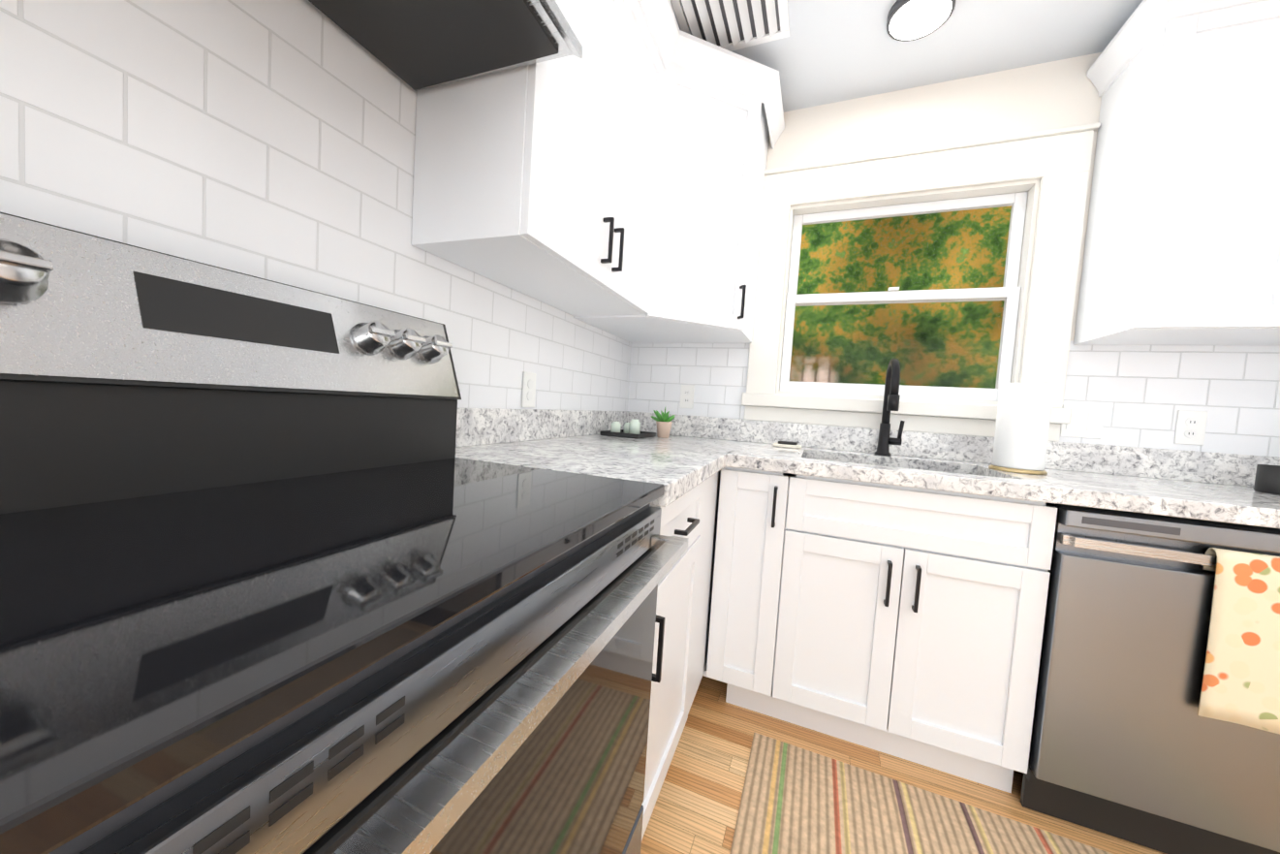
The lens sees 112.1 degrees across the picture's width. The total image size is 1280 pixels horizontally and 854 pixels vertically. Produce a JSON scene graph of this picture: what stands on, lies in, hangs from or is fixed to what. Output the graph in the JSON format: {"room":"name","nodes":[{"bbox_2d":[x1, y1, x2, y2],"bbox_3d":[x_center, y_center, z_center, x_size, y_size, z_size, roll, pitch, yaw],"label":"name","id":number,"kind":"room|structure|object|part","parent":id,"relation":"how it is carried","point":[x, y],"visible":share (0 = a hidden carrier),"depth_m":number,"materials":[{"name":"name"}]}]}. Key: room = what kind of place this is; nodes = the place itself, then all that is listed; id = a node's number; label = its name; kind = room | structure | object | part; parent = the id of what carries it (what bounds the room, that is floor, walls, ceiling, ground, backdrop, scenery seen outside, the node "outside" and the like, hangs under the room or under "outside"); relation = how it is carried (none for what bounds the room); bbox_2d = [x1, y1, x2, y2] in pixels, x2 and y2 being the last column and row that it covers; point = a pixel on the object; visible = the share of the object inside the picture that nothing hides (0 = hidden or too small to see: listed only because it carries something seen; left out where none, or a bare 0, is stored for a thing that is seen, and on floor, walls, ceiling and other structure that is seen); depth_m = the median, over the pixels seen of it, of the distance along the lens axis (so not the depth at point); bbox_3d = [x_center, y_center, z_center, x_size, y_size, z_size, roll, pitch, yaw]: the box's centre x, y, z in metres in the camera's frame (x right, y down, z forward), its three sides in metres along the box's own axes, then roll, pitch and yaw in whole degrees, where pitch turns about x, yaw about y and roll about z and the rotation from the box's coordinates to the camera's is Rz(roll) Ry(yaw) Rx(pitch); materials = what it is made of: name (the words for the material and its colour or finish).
{"room":"kitchen","nodes":[
{"label":"kitchen","id":0,"kind":"room"},
{"bbox_2d":[0,0,631,410],"bbox_3d":[-1.261,-0.201,-0.788,0.327,2.440,6.840,5,3,22],"label":"wall","id":1,"kind":"structure","parent":0,"point":[271,140],"depth_m":0.71,"materials":[{"name":"tile"}]},
{"bbox_2d":[308,0,582,91],"bbox_3d":[-0.433,-0.783,0.552,0.447,0.166,0.749,5,3,22],"label":"range hood","id":2,"kind":"object","parent":1,"relation":"attached to","point":[417,45],"visible":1,"depth_m":0.79,"materials":[{"name":"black metal"}]},
{"bbox_2d":[521,371,536,406],"label":"outlet plates","id":3,"kind":"object","parent":1,"relation":"on","point":[528,395],"depth_m":1.45,"materials":[{"name":"white plastic"}]},
{"bbox_2d":[411,0,784,343],"bbox_3d":[-0.370,-0.873,0.477,0.698,0.992,3.586,5,3,22],"label":"upper cabinet","id":4,"kind":"object","parent":1,"relation":"attached to","point":[611,180],"visible":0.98,"depth_m":1.29,"materials":[{"name":"white wood"}]},
{"bbox_2d":[455,407,1279,528],"bbox_3d":[0.390,0.227,0.165,2.509,0.342,3.636,5,3,22],"label":"countertop","id":5,"kind":"structure","parent":1,"relation":"attached to","point":[690,452],"depth_m":1.41,"materials":[{"name":"stone"}]},
{"bbox_2d":[599,418,655,437],"bbox_3d":[-0.047,0.001,1.952,0.180,0.076,0.220,5,3,22],"label":"tray","id":6,"kind":"object","parent":5,"relation":"on","point":[632,428],"visible":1,"depth_m":1.91,"materials":[{"name":"black metal"}]},
{"bbox_2d":[650,406,674,437],"bbox_3d":[0.107,-0.026,1.989,0.119,0.147,0.103,5,3,22],"label":"potted plant","id":7,"kind":"object","parent":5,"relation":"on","point":[664,422],"visible":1,"depth_m":1.96,"materials":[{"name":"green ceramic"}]},
{"bbox_2d":[772,440,801,448],"bbox_3d":[0.641,0.075,1.875,0.116,0.024,0.074,5,3,22],"label":"soap dish","id":8,"kind":"object","parent":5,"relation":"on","point":[787,444],"visible":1,"depth_m":1.85,"materials":[{"name":"beige ceramic"}]},
{"bbox_2d":[874,358,905,455],"bbox_3d":[0.998,-0.073,1.687,0.098,0.384,0.199,5,3,22],"label":"faucet","id":9,"kind":"object","parent":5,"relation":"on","point":[891,395],"visible":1,"depth_m":1.74,"materials":[{"name":"black metal"}]},
{"bbox_2d":[988,374,1054,474],"bbox_3d":[1.282,-0.013,1.447,0.150,0.325,0.150,5,3,22],"label":"paper towel holder","id":10,"kind":"object","parent":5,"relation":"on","point":[1022,425],"visible":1,"depth_m":1.40,"materials":[{"name":"white paper"}]},
{"bbox_2d":[1253,464,1279,494],"bbox_3d":[1.888,0.156,1.277,0.074,0.082,0.074,5,3,22],"label":"cup","id":11,"kind":"object","parent":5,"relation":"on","point":[1267,479],"visible":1,"depth_m":1.27,"materials":[{"name":"black"}]},
{"bbox_2d":[640,675,1166,853],"bbox_3d":[0.930,1.193,-0.898,5.063,0.050,7.840,5,3,22],"label":"floor","id":12,"kind":"structure","parent":0,"point":[696,808],"depth_m":1.26,"materials":[{"name":"brown wood"}]},
{"bbox_2d":[0,211,688,853],"bbox_3d":[-0.354,0.405,0.546,0.667,1.210,0.779,5,3,22],"label":"stove","id":13,"kind":"object","parent":12,"relation":"on","point":[283,570],"visible":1,"depth_m":0.41,"materials":[{"name":"grey metal"}]},
{"bbox_2d":[641,471,718,839],"bbox_3d":[-0.553,0.579,0.222,0.736,0.871,3.005,5,3,22],"label":"base cabinet","id":14,"kind":"object","parent":12,"relation":"on","point":[680,625],"visible":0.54,"depth_m":1.13,"materials":[{"name":"white wood"}]},
{"bbox_2d":[702,466,1057,792],"bbox_3d":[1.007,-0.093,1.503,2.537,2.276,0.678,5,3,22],"label":"base cabinet","id":15,"kind":"object","parent":12,"relation":"on","point":[905,622],"visible":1,"depth_m":1.30,"materials":[{"name":"white wood"}]},
{"bbox_2d":[730,731,1112,853],"bbox_3d":[0.854,1.068,0.861,1.315,0.008,0.687,5,3,22],"label":"rug","id":16,"kind":"object","parent":12,"relation":"on","point":[796,799],"visible":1,"depth_m":1.14,"materials":[{"name":"fabric"}]},
{"bbox_2d":[1020,502,1279,853],"bbox_3d":[1.504,0.661,1.289,0.674,0.858,0.616,5,3,22],"label":"dishwasher","id":17,"kind":"object","parent":12,"relation":"on","point":[1128,743],"visible":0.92,"depth_m":1.07,"materials":[{"name":"grey metal"}]},
{"bbox_2d":[1197,547,1279,734],"bbox_3d":[1.426,0.489,0.986,0.201,0.394,0.047,5,3,22],"label":"towel","id":18,"kind":"object","parent":17,"relation":"hanging from","point":[1240,684],"visible":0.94,"depth_m":0.98,"materials":[{"name":"beige fabric"}]},
{"bbox_2d":[670,0,1142,111],"bbox_3d":[0.858,-1.260,-1.580,5.063,0.020,6.640,5,3,22],"label":"ceiling","id":19,"kind":"structure","parent":0,"point":[827,51],"depth_m":1.57,"materials":[{"name":"white paint"}]},
{"bbox_2d":[670,0,789,51],"bbox_3d":[0.311,-1.435,1.486,0.370,0.020,0.340,5,3,22],"label":"ceiling vent","id":20,"kind":"object","parent":19,"relation":"in","point":[731,25],"visible":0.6,"depth_m":1.52,"materials":[{"name":"white metal"}]},
{"bbox_2d":[886,0,955,41],"bbox_3d":[0.939,-1.385,1.445,0.194,0.030,0.194,5,3,22],"label":"recessed light","id":21,"kind":"object","parent":19,"relation":"in","point":[908,20],"visible":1,"depth_m":1.45,"materials":[{"name":"white"}]},
{"bbox_2d":[627,52,1279,457],"bbox_3d":[2.025,-0.111,1.506,4.463,2.440,0.100,5,3,22],"label":"wall","id":22,"kind":"structure","parent":0,"point":[1141,393],"depth_m":1.63,"materials":[{"name":"paint"}]},
{"bbox_2d":[679,384,694,408],"label":"outlet plates","id":23,"kind":"object","parent":22,"relation":"on","point":[687,391],"depth_m":2.18,"materials":[{"name":"white plastic"}]},
{"bbox_2d":[741,122,1100,441],"bbox_3d":[1.088,-0.566,1.848,1.194,1.153,0.160,5,3,22],"label":"window","id":24,"kind":"structure","parent":22,"relation":"in","point":[1057,162],"depth_m":1.76,"materials":[{"name":"white wood"}]},
{"bbox_3d":[1.099,-0.549,1.878,0.874,0.832,0.078,5,3,22],"label":"window sash","id":25,"kind":"part","parent":24,"relation":"part of","materials":[{"name":"white plastic"}]},
{"bbox_2d":[1060,405,1104,438],"label":"outlet plates","id":26,"kind":"object","parent":22,"relation":"on","point":[1086,421],"depth_m":1.60,"materials":[{"name":"white plastic"}]},
{"bbox_2d":[1073,0,1279,344],"bbox_3d":[2.304,-0.727,0.931,1.810,0.992,0.718,5,3,22],"label":"upper cabinet","id":27,"kind":"object","parent":22,"relation":"attached to","point":[1182,243],"visible":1,"depth_m":1.26,"materials":[{"name":"white painted wood"},{"name":"black metal"}]},
{"bbox_2d":[1173,409,1207,445],"label":"outlet plates","id":28,"kind":"object","parent":22,"relation":"on","point":[1190,429],"depth_m":1.49,"materials":[{"name":"white plastic"}]},
{"label":"outside","id":29,"kind":"structure","parent":0,"visible":0},
{"bbox_2d":[789,205,1011,388],"bbox_3d":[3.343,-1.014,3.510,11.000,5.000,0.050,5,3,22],"label":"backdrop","id":30,"kind":"structure","parent":29,"point":[853,237],"depth_m":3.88,"materials":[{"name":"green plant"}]}
]}

